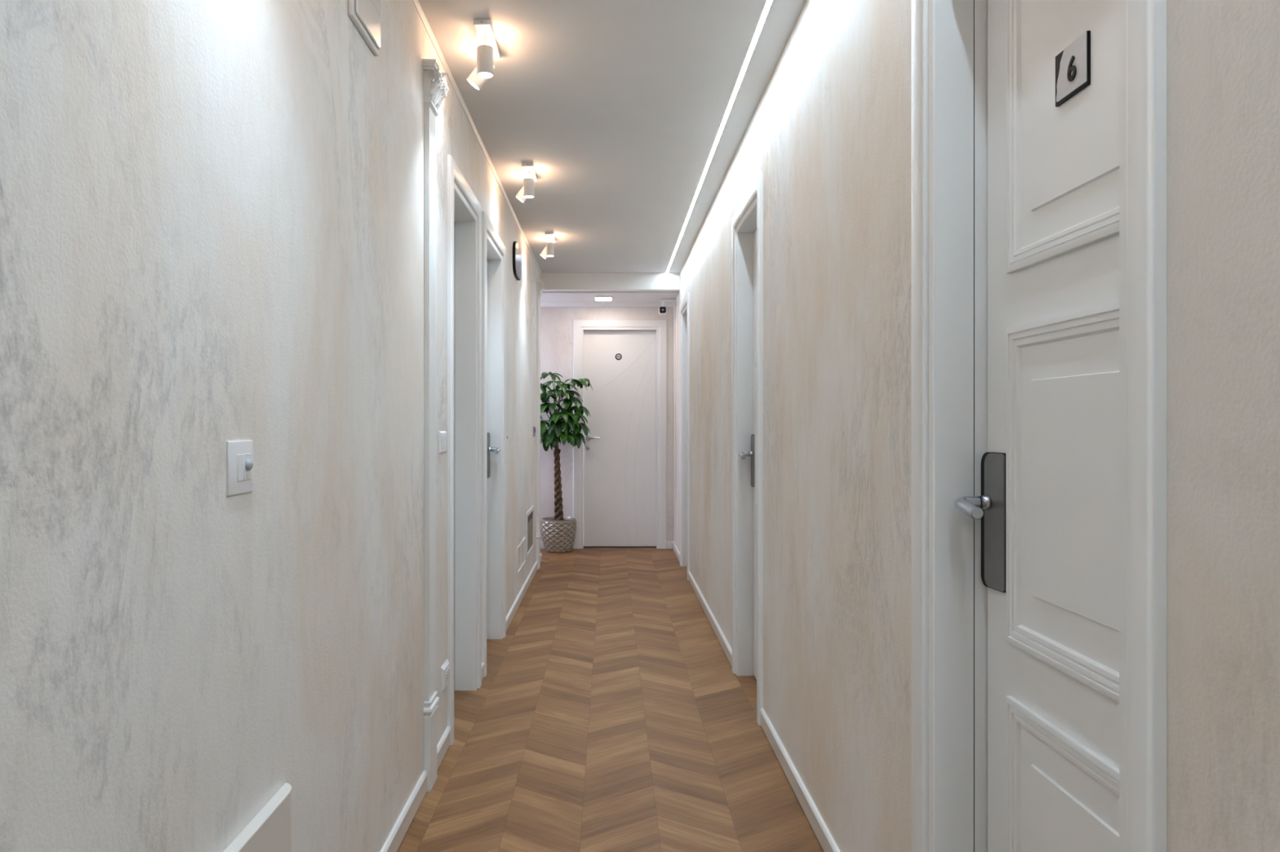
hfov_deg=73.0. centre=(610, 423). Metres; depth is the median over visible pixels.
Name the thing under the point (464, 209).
door
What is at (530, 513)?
air vent
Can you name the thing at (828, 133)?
wall
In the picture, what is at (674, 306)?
pilaster
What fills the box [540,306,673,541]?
wall
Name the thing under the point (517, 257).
wall clock
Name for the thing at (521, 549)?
air vent
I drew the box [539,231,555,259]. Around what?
spot lamp
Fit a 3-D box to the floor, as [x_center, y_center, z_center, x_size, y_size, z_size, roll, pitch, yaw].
[-0.722,1.260,3.035,3.156,0.120,10.870,0,0,0]
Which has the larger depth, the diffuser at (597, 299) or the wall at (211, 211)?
the diffuser at (597, 299)
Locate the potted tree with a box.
[540,372,592,553]
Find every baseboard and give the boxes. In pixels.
[379,553,542,851]
[540,541,672,548]
[672,541,840,851]
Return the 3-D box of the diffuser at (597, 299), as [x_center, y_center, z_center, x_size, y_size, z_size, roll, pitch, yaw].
[-0.061,-1.129,7.880,0.140,0.008,0.180,0,0,0]
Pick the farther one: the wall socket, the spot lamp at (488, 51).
the wall socket
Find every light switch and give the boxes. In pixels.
[226,440,253,496]
[438,431,446,453]
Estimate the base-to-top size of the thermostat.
0.077 m
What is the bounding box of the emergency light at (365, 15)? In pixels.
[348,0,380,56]
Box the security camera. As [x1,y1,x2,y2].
[658,298,675,314]
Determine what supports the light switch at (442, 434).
attached to the wall at (211, 211)
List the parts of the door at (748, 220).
handle, panel moulding, panel moulding, panel moulding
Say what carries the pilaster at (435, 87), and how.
attached to the wall at (211, 211)
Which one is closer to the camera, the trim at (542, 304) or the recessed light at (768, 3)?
the recessed light at (768, 3)
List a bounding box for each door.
[447,154,481,745]
[481,211,506,677]
[573,320,666,548]
[680,292,689,580]
[732,171,763,725]
[911,0,1166,851]
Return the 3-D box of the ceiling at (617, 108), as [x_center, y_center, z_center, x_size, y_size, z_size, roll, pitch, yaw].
[0.000,-1.365,2.650,1.212,0.120,9.700,0,0,0]
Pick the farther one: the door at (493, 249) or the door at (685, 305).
the door at (685, 305)
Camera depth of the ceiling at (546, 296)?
7.82 m
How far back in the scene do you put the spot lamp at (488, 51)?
2.85 m
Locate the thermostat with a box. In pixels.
[533,426,535,436]
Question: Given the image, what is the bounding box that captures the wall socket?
[440,659,449,693]
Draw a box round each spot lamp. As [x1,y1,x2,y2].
[466,19,500,90]
[515,163,537,203]
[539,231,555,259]
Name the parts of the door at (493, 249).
panel moulding, panel moulding, panel moulding, handle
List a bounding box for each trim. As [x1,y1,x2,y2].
[412,0,542,274]
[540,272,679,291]
[540,302,673,306]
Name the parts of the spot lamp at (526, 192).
mounting plate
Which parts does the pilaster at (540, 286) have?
moulding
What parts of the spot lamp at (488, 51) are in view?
bulb, bulb, mounting plate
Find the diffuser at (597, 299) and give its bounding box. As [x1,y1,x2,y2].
[595,297,611,301]
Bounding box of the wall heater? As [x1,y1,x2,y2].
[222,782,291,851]
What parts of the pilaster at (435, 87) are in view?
moulding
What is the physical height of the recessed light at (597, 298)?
0.020 m
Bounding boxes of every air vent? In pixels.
[516,537,525,573]
[525,506,533,557]
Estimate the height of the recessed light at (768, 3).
0.031 m
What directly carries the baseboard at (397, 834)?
attached to the wall at (211, 211)
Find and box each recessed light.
[594,296,612,301]
[666,0,773,272]
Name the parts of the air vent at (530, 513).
panel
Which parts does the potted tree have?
pot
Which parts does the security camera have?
glass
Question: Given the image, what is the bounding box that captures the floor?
[396,547,823,851]
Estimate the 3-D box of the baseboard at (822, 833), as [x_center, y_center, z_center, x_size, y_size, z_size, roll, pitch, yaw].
[0.600,1.164,3.035,0.013,0.072,10.470,0,0,0]
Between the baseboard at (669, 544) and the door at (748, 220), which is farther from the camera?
the baseboard at (669, 544)
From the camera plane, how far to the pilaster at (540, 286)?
7.09 m
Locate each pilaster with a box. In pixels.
[422,59,448,791]
[536,280,545,569]
[674,306,675,544]
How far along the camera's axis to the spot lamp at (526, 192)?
4.39 m
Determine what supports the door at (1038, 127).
in the wall at (828, 133)
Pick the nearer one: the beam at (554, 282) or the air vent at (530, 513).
the air vent at (530, 513)
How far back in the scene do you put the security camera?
7.93 m
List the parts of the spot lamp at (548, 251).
mounting plate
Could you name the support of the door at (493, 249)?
in the wall at (211, 211)
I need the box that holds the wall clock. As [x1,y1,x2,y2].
[512,241,521,280]
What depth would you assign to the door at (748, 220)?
4.11 m
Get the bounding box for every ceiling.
[417,0,806,272]
[540,291,679,302]
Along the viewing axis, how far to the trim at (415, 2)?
3.53 m
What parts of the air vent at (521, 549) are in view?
panel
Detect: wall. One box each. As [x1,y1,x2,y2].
[0,0,540,851]
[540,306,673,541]
[673,0,1279,851]
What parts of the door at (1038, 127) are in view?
handle, lock plate, panel moulding, panel moulding, panel moulding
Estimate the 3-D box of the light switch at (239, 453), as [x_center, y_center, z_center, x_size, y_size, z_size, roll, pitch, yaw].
[-0.598,0.072,1.412,0.015,0.086,0.094,0,0,0]
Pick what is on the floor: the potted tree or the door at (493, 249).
the potted tree
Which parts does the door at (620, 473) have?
handle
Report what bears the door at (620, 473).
in the wall at (556, 322)

